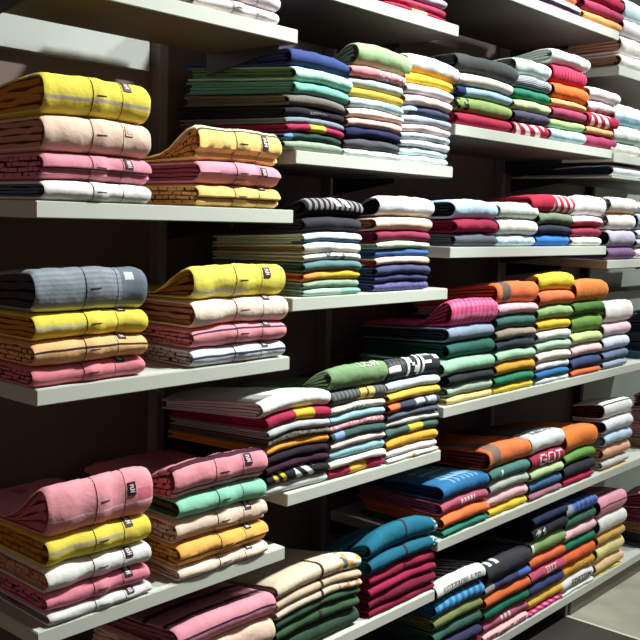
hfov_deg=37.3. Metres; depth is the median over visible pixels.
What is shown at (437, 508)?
shirt
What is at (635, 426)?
shirt
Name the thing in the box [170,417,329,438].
shirt
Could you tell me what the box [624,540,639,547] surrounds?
shirt
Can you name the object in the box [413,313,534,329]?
shirt
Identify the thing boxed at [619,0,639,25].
shirt
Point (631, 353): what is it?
shirt
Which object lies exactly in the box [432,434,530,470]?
shirt
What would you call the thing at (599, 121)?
shirt
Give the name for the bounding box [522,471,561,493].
shirt
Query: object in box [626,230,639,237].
shirt
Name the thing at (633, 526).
shirt
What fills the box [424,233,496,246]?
shirt
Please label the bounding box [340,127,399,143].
shirt
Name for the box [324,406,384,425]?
shirt
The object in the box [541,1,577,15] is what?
shirt
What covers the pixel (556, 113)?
shirt
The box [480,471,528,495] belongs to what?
shirt
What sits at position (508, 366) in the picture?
shirt
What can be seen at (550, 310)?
shirt
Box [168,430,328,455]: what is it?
shirt
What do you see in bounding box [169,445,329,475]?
shirt
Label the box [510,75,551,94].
shirt
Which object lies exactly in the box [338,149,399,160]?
shirt
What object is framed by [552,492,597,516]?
shirt
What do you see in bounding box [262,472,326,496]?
shirt
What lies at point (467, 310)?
shirt
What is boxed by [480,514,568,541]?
shirt
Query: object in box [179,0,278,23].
shirt
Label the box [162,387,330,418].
shirt
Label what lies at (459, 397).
shirt
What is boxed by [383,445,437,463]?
shirt
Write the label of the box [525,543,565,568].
shirt
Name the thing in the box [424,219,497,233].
shirt
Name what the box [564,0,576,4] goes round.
shirt
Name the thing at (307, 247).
shirt
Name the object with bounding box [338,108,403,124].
shirt
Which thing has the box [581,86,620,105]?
shirt
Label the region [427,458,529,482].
shirt
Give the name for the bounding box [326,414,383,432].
shirt
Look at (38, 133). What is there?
shirt
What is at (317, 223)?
shirt
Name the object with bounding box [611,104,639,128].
shirt
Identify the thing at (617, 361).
shirt
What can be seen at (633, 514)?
shirt
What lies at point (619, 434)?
shirt
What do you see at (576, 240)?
shirt
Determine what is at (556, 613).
trim
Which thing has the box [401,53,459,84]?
shirt
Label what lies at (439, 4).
shirt
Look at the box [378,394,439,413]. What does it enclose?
shirt
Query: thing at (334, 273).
shirt
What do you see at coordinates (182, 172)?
shirt
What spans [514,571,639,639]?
floor
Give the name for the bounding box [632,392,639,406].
shirt
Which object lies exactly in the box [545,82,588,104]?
shirt
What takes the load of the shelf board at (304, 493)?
attached to the upright post at (324, 325)
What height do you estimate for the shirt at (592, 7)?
0.046 m
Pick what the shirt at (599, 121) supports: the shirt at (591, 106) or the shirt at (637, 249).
the shirt at (591, 106)
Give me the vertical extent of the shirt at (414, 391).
0.054 m
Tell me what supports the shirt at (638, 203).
on the shirt at (636, 215)
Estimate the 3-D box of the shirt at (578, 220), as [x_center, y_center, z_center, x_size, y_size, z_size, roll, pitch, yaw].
[0.876,-0.381,3.663,0.353,0.052,0.242,7,8,41]
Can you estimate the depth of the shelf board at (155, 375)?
2.04 m
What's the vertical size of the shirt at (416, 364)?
0.095 m
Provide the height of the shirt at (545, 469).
0.051 m
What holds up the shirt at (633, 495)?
on the shirt at (633, 514)
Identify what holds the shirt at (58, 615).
on the shelf board at (13, 620)
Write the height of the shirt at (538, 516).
0.079 m
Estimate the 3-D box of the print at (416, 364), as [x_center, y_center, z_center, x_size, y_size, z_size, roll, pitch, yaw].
[0.290,0.132,2.824,0.030,0.056,0.134,7,8,41]
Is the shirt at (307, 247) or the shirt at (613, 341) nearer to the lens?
the shirt at (307, 247)
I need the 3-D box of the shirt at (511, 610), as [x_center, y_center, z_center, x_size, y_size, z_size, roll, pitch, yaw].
[0.529,1.035,3.474,0.355,0.050,0.304,7,8,41]
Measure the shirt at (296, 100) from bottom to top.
0.053 m
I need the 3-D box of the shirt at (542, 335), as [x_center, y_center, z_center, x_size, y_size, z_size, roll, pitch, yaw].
[0.722,0.047,3.546,0.348,0.054,0.249,7,8,41]
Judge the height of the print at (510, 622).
0.016 m
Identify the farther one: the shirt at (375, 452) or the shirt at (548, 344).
the shirt at (548, 344)
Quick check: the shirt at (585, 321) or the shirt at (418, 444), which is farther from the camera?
the shirt at (585, 321)
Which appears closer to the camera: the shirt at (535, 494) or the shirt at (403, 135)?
the shirt at (403, 135)
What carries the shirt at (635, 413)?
on the shirt at (635, 426)
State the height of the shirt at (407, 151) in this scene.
0.028 m
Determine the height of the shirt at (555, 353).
0.049 m
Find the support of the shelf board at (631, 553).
attached to the upright post at (324, 325)
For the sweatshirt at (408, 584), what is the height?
0.047 m
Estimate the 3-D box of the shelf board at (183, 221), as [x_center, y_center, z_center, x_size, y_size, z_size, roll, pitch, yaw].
[-0.472,-0.225,2.216,0.452,0.088,0.715,7,8,41]
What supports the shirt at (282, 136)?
on the shirt at (295, 144)
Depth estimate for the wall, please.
2.77 m
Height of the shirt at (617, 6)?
0.053 m
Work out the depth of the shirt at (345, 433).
2.60 m
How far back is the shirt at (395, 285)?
2.68 m
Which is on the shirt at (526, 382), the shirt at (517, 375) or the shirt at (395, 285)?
the shirt at (517, 375)
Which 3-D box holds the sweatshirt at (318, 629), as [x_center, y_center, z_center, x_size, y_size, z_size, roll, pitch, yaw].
[-0.152,0.830,2.703,0.401,0.059,0.347,7,8,41]
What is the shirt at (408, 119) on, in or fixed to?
on the shirt at (425, 129)
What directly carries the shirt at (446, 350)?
on the shirt at (461, 363)
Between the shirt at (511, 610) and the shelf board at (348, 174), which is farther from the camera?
the shirt at (511, 610)
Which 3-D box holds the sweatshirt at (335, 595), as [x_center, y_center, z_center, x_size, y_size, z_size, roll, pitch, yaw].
[-0.147,0.762,2.690,0.402,0.059,0.340,7,8,41]
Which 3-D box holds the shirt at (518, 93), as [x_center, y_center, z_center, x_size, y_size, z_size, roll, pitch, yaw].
[0.581,-0.757,3.276,0.350,0.048,0.240,7,8,41]
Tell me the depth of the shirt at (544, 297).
3.40 m
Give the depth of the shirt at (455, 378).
3.00 m
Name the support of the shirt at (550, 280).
on the shirt at (544, 297)
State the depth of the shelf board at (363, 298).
2.57 m
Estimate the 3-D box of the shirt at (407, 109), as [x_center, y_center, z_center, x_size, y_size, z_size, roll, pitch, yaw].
[0.174,-0.606,2.838,0.358,0.043,0.240,7,8,41]
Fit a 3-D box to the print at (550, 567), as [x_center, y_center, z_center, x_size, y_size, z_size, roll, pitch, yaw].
[0.870,0.933,3.576,0.011,0.023,0.080,7,8,41]
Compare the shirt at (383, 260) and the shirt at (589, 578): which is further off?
the shirt at (589, 578)
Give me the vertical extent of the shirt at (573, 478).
0.031 m
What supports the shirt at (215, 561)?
on the shelf board at (13, 620)
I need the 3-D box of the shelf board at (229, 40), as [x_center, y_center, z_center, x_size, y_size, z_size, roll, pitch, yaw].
[-0.403,-0.647,2.121,0.302,0.088,0.715,7,8,41]
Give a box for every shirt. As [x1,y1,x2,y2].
[0,72,150,124]
[0,115,150,158]
[0,152,151,185]
[0,180,150,203]
[0,266,147,312]
[0,307,147,340]
[0,333,147,365]
[0,355,144,386]
[0,466,152,536]
[0,513,150,566]
[0,540,151,592]
[0,563,149,610]
[0,580,151,625]
[84,447,267,497]
[89,473,266,518]
[92,616,275,639]
[104,582,275,639]
[128,295,287,327]
[135,320,286,347]
[136,339,284,366]
[137,125,281,166]
[138,184,280,208]
[142,498,267,542]
[142,519,267,565]
[142,539,268,580]
[143,161,280,187]
[147,263,284,298]
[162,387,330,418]
[168,405,331,429]
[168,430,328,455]
[169,424,330,446]
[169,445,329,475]
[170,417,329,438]
[170,437,328,465]
[178,132,340,145]
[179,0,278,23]
[179,106,343,124]
[180,117,343,130]
[180,123,343,138]
[181,48,350,77]
[183,94,344,113]
[186,81,348,104]
[188,66,352,92]
[212,242,360,253]
[213,216,360,233]
[213,231,361,242]
[213,252,360,261]
[213,259,361,271]
[233,0,280,12]
[241,360,387,390]
[257,460,329,485]
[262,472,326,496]
[277,287,360,296]
[280,140,341,154]
[280,198,362,217]
[284,269,359,280]
[284,278,358,288]
[299,354,439,381]
[302,374,439,392]
[319,383,386,405]
[321,438,384,460]
[323,456,383,478]
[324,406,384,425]
[324,422,386,442]
[324,431,385,450]
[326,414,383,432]
[326,448,385,469]
[327,397,384,415]
[334,43,411,76]
[337,138,399,153]
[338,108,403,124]
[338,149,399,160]
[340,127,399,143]
[341,117,401,133]
[342,97,403,116]
[345,77,402,97]
[345,88,403,106]
[347,248,427,257]
[349,65,405,86]
[349,273,426,282]
[352,216,431,231]
[353,241,429,248]
[354,231,429,241]
[354,256,428,265]
[354,264,430,275]
[354,280,427,291]
[354,635,480,639]
[356,484,487,515]
[359,196,434,217]
[359,352,494,376]
[360,497,489,528]
[360,507,487,536]
[361,337,494,358]
[362,322,493,342]
[362,465,489,500]
[363,297,497,325]
[365,622,481,639]
[374,384,439,403]
[377,0,445,17]
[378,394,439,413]
[378,427,437,449]
[379,608,481,639]
[380,404,438,421]
[381,1,445,20]
[381,411,438,427]
[381,418,437,439]
[381,438,436,458]
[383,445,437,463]
[393,139,449,152]
[394,146,446,158]
[395,132,449,144]
[395,596,482,630]
[398,94,451,112]
[398,115,451,130]
[398,124,449,137]
[398,155,447,165]
[400,83,453,102]
[400,105,448,121]
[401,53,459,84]
[404,73,452,92]
[411,581,484,617]
[412,280,538,304]
[413,0,446,9]
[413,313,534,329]
[414,302,537,315]
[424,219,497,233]
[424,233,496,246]
[425,199,497,219]
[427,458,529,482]
[429,53,518,84]
[429,378,491,396]
[429,558,485,602]
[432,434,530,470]
[434,369,493,385]
[434,539,531,584]
[437,388,491,404]
[445,112,511,131]
[448,97,511,120]
[449,85,511,105]
[452,73,512,95]
[452,425,564,454]
[468,528,566,555]
[475,600,527,632]
[476,194,574,213]
[477,575,530,608]
[477,588,528,621]
[477,610,527,639]
[478,565,530,596]
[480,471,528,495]
[480,483,527,506]
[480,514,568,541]
[483,495,526,516]
[484,347,535,363]
[484,358,534,375]
[486,326,535,340]
[487,369,533,386]
[487,379,532,393]
[488,218,537,234]
[490,202,538,219]
[490,336,534,351]
[493,234,534,245]
[494,58,550,80]
[503,422,597,452]
[503,503,567,527]
[504,99,550,115]
[504,110,549,125]
[505,121,548,138]
[506,88,549,104]
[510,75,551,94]
[511,48,590,72]
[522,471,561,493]
[522,482,561,500]
[523,165,639,178]
[523,234,568,245]
[523,272,573,290]
[523,317,570,330]
[523,446,564,469]
[523,580,562,609]
[524,358,568,371]
[524,460,563,481]
[524,593,561,616]
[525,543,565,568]
[525,569,563,597]
[526,556,565,584]
[527,328,570,341]
[528,338,570,352]
[529,290,574,306]
[529,304,572,319]
[529,348,570,363]
[529,373,567,384]
[530,212,572,225]
[530,366,568,379]
[535,224,570,234]
[539,0,580,14]
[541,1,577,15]
[543,118,584,132]
[544,98,585,112]
[544,128,585,144]
[545,64,586,88]
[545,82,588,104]
[545,107,586,123]
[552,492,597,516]
[553,247,634,259]
[557,456,595,478]
[557,469,593,486]
[558,445,595,464]
[558,565,593,592]
[559,518,596,542]
[559,576,593,597]
[560,540,594,564]
[560,553,594,579]
[561,507,595,529]
[562,529,594,552]
[563,36,639,60]
[563,226,600,236]
[563,236,600,245]
[563,313,601,332]
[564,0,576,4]
[564,195,605,216]
[564,278,608,301]
[564,341,601,357]
[564,353,600,370]
[566,215,602,227]
[566,300,604,315]
[566,330,601,345]
[566,365,600,376]
[572,397,631,419]
[572,413,632,433]
[574,0,623,23]
[578,10,622,32]
[578,487,626,516]
[579,126,616,137]
[580,112,618,130]
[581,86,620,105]
[581,100,614,116]
[582,134,616,149]
[584,54,639,72]
[588,427,631,446]
[588,549,623,574]
[589,0,623,12]
[589,461,627,471]
[589,561,620,576]
[590,439,629,459]
[590,523,624,545]
[590,534,623,561]
[591,452,628,469]
[591,507,626,534]
[594,320,630,336]
[594,334,629,350]
[595,299,632,322]
[595,347,627,360]
[596,213,635,229]
[596,357,626,368]
[597,230,634,246]
[600,197,637,213]
[601,238,639,246]
[609,126,639,145]
[610,143,639,156]
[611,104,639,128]
[618,20,639,42]
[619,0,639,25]
[621,520,639,532]
[621,530,639,543]
[622,486,639,507]
[623,341,639,349]
[623,507,639,521]
[624,309,639,321]
[624,331,639,340]
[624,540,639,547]
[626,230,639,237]
[626,349,639,357]
[629,213,639,229]
[629,247,639,258]
[629,322,639,330]
[629,436,639,446]
[631,407,639,422]
[631,422,639,436]
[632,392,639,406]
[634,202,639,212]
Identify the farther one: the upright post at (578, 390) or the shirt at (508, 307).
the upright post at (578, 390)
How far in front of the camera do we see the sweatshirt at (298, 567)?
2.55 m
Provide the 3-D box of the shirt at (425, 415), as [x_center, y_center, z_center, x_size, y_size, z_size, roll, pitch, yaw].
[0.149,0.285,2.929,0.350,0.037,0.263,7,8,41]
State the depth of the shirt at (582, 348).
3.64 m
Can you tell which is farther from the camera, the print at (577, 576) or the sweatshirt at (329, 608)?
the print at (577, 576)
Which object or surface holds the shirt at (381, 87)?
on the shirt at (355, 92)
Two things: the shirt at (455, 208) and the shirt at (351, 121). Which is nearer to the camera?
the shirt at (351, 121)
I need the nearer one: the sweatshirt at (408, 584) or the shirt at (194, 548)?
the shirt at (194, 548)
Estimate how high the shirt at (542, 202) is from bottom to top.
0.079 m
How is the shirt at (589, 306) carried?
on the shirt at (585, 321)
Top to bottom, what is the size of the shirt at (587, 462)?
0.058 m
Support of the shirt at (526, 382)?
on the shelf board at (632, 364)
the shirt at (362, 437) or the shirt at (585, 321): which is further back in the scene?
the shirt at (585, 321)
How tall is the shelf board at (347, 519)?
0.088 m
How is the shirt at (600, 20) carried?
on the shelf board at (521, 27)
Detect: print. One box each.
[357,360,378,366]
[402,354,431,375]
[444,571,480,591]
[488,615,525,638]
[539,449,561,465]
[545,562,556,572]
[572,571,590,584]
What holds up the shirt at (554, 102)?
on the shirt at (556, 113)
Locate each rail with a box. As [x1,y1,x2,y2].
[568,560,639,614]
[608,285,639,291]
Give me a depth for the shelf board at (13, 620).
2.07 m
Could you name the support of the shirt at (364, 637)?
on the shelf board at (631, 553)
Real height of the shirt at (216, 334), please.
0.054 m
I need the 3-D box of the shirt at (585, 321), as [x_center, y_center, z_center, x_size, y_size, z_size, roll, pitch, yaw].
[0.896,0.004,3.749,0.357,0.085,0.257,7,8,41]
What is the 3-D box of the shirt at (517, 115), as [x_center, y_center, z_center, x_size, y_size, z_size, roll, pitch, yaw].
[0.580,-0.690,3.285,0.362,0.040,0.239,7,8,41]
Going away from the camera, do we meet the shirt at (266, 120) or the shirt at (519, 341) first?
the shirt at (266, 120)
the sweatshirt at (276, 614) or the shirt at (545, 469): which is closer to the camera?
the sweatshirt at (276, 614)
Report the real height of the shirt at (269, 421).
0.066 m
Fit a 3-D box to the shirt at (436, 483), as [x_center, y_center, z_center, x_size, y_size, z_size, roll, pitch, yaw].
[0.345,0.528,3.189,0.356,0.071,0.275,7,8,41]
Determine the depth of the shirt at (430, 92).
2.71 m
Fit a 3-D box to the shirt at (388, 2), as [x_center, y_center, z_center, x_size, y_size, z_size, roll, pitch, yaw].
[0.139,-0.876,2.758,0.358,0.012,0.289,7,8,41]
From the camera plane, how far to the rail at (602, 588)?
3.97 m
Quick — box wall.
[0,0,639,639]
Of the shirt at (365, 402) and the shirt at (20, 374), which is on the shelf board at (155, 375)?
the shirt at (20, 374)
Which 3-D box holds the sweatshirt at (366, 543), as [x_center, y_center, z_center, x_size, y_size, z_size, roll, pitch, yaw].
[0.188,0.647,2.902,0.192,0.109,0.339,7,8,41]
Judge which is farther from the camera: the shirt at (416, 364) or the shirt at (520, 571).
the shirt at (520, 571)
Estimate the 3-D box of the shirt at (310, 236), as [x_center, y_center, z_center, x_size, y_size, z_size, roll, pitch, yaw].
[-0.093,-0.225,2.582,0.354,0.045,0.230,7,8,41]
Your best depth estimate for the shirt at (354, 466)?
2.62 m
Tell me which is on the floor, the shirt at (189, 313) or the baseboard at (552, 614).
the baseboard at (552, 614)
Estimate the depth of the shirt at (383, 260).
2.67 m
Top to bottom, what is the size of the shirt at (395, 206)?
0.080 m
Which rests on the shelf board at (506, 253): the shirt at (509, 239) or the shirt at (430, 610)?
the shirt at (509, 239)
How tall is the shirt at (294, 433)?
0.050 m
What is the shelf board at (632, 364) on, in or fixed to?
attached to the upright post at (324, 325)
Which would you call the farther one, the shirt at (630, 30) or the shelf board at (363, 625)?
the shirt at (630, 30)
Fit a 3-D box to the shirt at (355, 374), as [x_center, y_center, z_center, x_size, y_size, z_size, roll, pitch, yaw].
[-0.019,0.155,2.717,0.358,0.104,0.246,7,8,41]
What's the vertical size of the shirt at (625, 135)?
0.072 m
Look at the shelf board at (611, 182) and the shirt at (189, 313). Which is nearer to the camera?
the shirt at (189, 313)
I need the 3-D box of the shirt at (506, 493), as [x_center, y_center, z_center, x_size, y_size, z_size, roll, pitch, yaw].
[0.521,0.594,3.406,0.359,0.055,0.266,7,8,41]
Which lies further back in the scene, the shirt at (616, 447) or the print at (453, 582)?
the shirt at (616, 447)
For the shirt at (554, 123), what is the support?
on the shirt at (554, 134)
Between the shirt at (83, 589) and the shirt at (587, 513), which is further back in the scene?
the shirt at (587, 513)
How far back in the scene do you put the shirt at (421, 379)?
2.79 m
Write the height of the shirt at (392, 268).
0.036 m
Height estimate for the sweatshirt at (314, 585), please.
0.065 m
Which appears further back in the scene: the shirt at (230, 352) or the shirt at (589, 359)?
the shirt at (589, 359)
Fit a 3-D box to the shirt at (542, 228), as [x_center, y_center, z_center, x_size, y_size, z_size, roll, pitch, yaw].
[0.702,-0.334,3.478,0.360,0.041,0.243,7,8,41]
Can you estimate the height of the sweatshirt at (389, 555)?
0.067 m
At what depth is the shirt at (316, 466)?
2.43 m
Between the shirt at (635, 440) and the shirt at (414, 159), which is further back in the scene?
the shirt at (635, 440)
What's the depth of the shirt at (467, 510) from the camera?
3.10 m
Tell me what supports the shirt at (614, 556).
on the shirt at (617, 562)
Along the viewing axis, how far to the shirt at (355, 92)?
2.54 m
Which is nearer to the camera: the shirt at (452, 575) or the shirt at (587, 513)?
the shirt at (452, 575)
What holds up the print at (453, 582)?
attached to the shirt at (452, 575)
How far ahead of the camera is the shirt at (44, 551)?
1.98 m
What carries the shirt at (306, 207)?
on the shirt at (317, 223)
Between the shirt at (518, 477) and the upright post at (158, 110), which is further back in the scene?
the shirt at (518, 477)
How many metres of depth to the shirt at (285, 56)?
2.36 m
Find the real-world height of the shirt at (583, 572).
0.057 m
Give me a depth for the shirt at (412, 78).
2.71 m
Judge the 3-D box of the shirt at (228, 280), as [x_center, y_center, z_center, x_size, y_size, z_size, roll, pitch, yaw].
[-0.317,-0.106,2.346,0.377,0.085,0.298,7,8,41]
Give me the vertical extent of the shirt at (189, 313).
0.069 m
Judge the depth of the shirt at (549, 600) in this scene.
3.57 m
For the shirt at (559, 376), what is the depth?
3.43 m
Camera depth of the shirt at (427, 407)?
2.80 m
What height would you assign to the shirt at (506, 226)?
0.060 m
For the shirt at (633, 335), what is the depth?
4.15 m
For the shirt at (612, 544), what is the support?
on the shirt at (614, 556)
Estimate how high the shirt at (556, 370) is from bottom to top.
0.032 m
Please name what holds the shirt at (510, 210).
on the shirt at (506, 226)
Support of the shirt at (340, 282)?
on the shirt at (320, 291)
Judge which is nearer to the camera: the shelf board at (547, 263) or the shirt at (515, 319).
the shirt at (515, 319)
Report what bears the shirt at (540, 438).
on the shirt at (541, 457)
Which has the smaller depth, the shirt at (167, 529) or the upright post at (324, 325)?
the shirt at (167, 529)
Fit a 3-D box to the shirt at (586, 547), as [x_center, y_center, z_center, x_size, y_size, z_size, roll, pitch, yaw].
[0.901,0.918,3.872,0.357,0.068,0.274,7,8,41]
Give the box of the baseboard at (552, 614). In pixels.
[509,611,555,639]
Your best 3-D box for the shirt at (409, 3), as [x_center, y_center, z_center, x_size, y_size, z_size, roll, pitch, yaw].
[0.139,-0.893,2.758,0.357,0.028,0.286,7,8,41]
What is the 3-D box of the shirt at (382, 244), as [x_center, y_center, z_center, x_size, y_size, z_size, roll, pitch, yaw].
[0.114,-0.223,2.809,0.351,0.035,0.252,7,8,41]
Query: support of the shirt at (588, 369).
on the shelf board at (632, 364)
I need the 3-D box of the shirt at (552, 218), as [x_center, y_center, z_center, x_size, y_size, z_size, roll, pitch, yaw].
[0.704,-0.370,3.473,0.362,0.055,0.252,7,8,41]
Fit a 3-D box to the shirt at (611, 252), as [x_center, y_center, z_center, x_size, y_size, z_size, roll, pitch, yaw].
[1.075,-0.282,3.906,0.357,0.050,0.252,7,8,41]
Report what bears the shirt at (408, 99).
on the shirt at (407, 109)
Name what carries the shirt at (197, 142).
on the shirt at (182, 172)
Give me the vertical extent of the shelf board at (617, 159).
0.088 m
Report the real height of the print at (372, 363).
0.012 m
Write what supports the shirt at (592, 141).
on the shelf board at (519, 153)
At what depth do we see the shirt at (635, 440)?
4.32 m
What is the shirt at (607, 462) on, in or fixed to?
on the shirt at (622, 462)
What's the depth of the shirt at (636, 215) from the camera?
3.90 m
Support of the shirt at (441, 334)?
on the shirt at (446, 350)
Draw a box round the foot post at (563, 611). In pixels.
[556,604,567,615]
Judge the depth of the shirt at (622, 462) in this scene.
3.94 m
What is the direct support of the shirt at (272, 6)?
on the shirt at (229, 6)
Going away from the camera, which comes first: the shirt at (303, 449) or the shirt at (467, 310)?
the shirt at (303, 449)
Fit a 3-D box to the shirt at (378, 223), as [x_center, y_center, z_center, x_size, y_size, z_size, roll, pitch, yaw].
[0.115,-0.280,2.803,0.350,0.058,0.269,7,8,41]
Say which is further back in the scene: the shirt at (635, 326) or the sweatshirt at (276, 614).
the shirt at (635, 326)
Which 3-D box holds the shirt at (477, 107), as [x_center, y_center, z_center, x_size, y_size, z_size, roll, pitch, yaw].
[0.389,-0.675,3.068,0.349,0.054,0.321,7,8,41]
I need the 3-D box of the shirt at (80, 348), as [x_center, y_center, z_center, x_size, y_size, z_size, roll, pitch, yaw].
[-0.591,0.044,2.040,0.374,0.054,0.273,7,8,41]
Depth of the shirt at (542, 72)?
3.14 m
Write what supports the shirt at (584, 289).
on the shirt at (589, 306)
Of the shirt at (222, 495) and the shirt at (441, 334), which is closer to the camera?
the shirt at (222, 495)
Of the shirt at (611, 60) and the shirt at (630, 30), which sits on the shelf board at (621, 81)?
the shirt at (611, 60)
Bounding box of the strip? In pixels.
[0,13,149,71]
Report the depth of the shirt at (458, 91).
2.94 m
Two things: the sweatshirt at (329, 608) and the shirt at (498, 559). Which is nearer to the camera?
the sweatshirt at (329, 608)
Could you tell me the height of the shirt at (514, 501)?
0.030 m
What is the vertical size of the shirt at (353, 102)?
0.043 m
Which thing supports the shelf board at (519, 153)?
attached to the upright post at (324, 325)
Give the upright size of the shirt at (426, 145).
0.030 m
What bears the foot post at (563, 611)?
on the floor
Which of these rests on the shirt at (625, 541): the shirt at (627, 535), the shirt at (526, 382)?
the shirt at (627, 535)
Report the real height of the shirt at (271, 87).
0.065 m
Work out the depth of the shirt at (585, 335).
3.62 m
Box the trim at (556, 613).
[556,613,639,639]
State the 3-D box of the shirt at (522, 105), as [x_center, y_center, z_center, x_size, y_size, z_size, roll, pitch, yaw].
[0.580,-0.724,3.282,0.359,0.047,0.245,7,8,41]
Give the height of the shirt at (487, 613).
0.056 m
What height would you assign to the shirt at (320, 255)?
0.033 m
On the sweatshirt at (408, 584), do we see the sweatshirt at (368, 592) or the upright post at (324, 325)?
the sweatshirt at (368, 592)
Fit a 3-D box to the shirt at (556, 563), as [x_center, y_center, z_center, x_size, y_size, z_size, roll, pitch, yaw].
[0.728,0.934,3.677,0.356,0.066,0.265,7,8,41]
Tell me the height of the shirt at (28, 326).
0.059 m
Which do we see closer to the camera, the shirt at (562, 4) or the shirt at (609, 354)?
the shirt at (562, 4)
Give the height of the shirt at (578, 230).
0.043 m
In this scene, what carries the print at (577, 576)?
attached to the shirt at (583, 572)
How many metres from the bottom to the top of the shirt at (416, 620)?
0.064 m
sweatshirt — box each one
[222,548,360,598]
[267,577,361,619]
[271,586,359,629]
[272,595,358,639]
[275,568,361,609]
[280,606,358,639]
[323,515,436,558]
[353,534,437,574]
[354,581,434,617]
[355,560,435,598]
[355,570,435,609]
[357,549,434,586]
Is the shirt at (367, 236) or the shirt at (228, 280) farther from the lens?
the shirt at (367, 236)
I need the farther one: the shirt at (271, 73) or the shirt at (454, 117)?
the shirt at (454, 117)
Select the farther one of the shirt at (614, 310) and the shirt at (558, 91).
the shirt at (614, 310)
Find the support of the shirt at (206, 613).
on the shirt at (261, 628)
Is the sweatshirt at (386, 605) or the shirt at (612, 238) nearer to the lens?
the sweatshirt at (386, 605)
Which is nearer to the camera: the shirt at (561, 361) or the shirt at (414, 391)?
the shirt at (414, 391)
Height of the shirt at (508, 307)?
0.065 m
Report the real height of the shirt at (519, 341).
0.054 m
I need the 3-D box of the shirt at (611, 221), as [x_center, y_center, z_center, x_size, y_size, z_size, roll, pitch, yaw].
[1.075,-0.402,3.902,0.359,0.078,0.253,7,8,41]
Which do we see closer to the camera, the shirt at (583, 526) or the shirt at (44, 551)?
the shirt at (44, 551)
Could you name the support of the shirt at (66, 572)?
on the shirt at (83, 589)
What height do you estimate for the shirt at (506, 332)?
0.056 m
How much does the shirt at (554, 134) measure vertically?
0.046 m
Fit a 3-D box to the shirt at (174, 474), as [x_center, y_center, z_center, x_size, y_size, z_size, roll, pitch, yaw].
[-0.359,0.346,2.354,0.368,0.086,0.300,7,8,41]
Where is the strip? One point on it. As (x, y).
(17, 33)
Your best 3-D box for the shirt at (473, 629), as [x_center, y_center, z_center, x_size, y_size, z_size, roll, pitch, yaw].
[0.326,1.043,3.237,0.361,0.054,0.288,7,8,41]
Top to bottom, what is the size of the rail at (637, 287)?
0.020 m
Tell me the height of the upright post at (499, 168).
2.700 m
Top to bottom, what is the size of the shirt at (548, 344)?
0.052 m
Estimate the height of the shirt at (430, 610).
0.075 m
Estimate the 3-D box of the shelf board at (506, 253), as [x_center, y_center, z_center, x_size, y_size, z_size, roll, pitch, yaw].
[0.579,-0.229,3.418,0.452,0.088,1.082,7,8,41]
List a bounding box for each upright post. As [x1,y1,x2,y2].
[147,42,167,452]
[311,47,336,550]
[482,47,511,425]
[572,186,594,422]
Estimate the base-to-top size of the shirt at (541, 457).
0.070 m
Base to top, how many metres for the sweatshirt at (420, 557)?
0.053 m
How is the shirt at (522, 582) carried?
on the shirt at (487, 613)
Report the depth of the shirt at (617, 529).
3.96 m
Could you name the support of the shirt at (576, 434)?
on the shirt at (574, 454)
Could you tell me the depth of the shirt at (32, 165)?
1.89 m
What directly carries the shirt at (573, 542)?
on the shirt at (586, 547)
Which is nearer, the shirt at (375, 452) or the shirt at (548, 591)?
the shirt at (375, 452)
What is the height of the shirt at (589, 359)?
0.052 m
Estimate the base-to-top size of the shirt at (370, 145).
0.036 m
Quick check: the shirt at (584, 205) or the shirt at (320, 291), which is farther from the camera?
the shirt at (584, 205)
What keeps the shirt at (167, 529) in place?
on the shirt at (194, 548)
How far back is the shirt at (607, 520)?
3.94 m
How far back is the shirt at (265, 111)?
2.40 m
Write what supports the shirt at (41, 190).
on the shelf board at (183, 221)
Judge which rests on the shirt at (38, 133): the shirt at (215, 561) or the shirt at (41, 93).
the shirt at (41, 93)
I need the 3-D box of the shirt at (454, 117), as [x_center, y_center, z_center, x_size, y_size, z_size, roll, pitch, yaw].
[0.386,-0.632,3.072,0.359,0.040,0.315,7,8,41]
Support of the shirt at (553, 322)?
on the shirt at (542, 335)
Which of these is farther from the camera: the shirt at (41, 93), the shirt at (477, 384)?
the shirt at (477, 384)
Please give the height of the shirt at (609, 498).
0.105 m
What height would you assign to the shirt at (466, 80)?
0.053 m
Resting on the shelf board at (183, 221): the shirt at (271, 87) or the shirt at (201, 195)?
the shirt at (201, 195)
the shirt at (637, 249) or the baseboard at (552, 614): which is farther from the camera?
the shirt at (637, 249)
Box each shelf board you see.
[0,0,297,75]
[0,200,292,238]
[0,355,289,406]
[0,539,284,639]
[259,449,440,506]
[271,150,452,195]
[272,287,447,311]
[274,0,458,53]
[317,589,434,639]
[330,424,639,551]
[403,245,605,262]
[431,356,639,417]
[442,0,618,57]
[446,124,611,173]
[490,506,639,639]
[506,257,639,275]
[510,176,639,191]
[511,153,639,178]
[583,66,639,110]
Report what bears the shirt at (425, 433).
on the shirt at (418, 444)
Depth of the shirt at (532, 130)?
3.17 m
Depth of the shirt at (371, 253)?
2.67 m
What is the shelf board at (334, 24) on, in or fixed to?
attached to the upright post at (324, 325)
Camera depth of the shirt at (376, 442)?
2.62 m
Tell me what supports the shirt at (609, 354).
on the shirt at (617, 361)
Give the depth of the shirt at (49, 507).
1.97 m
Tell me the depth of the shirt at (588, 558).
3.76 m
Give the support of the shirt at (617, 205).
on the shirt at (611, 221)
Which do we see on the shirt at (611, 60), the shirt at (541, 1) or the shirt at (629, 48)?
the shirt at (629, 48)
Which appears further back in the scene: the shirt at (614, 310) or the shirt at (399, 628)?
the shirt at (614, 310)
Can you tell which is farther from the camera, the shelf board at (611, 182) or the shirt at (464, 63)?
the shelf board at (611, 182)
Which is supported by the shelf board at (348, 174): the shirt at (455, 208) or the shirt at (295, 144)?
the shirt at (295, 144)
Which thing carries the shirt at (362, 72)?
on the shirt at (381, 87)
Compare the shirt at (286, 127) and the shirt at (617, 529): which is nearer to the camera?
the shirt at (286, 127)
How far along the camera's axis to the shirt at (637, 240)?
3.92 m
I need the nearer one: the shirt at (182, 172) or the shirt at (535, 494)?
the shirt at (182, 172)

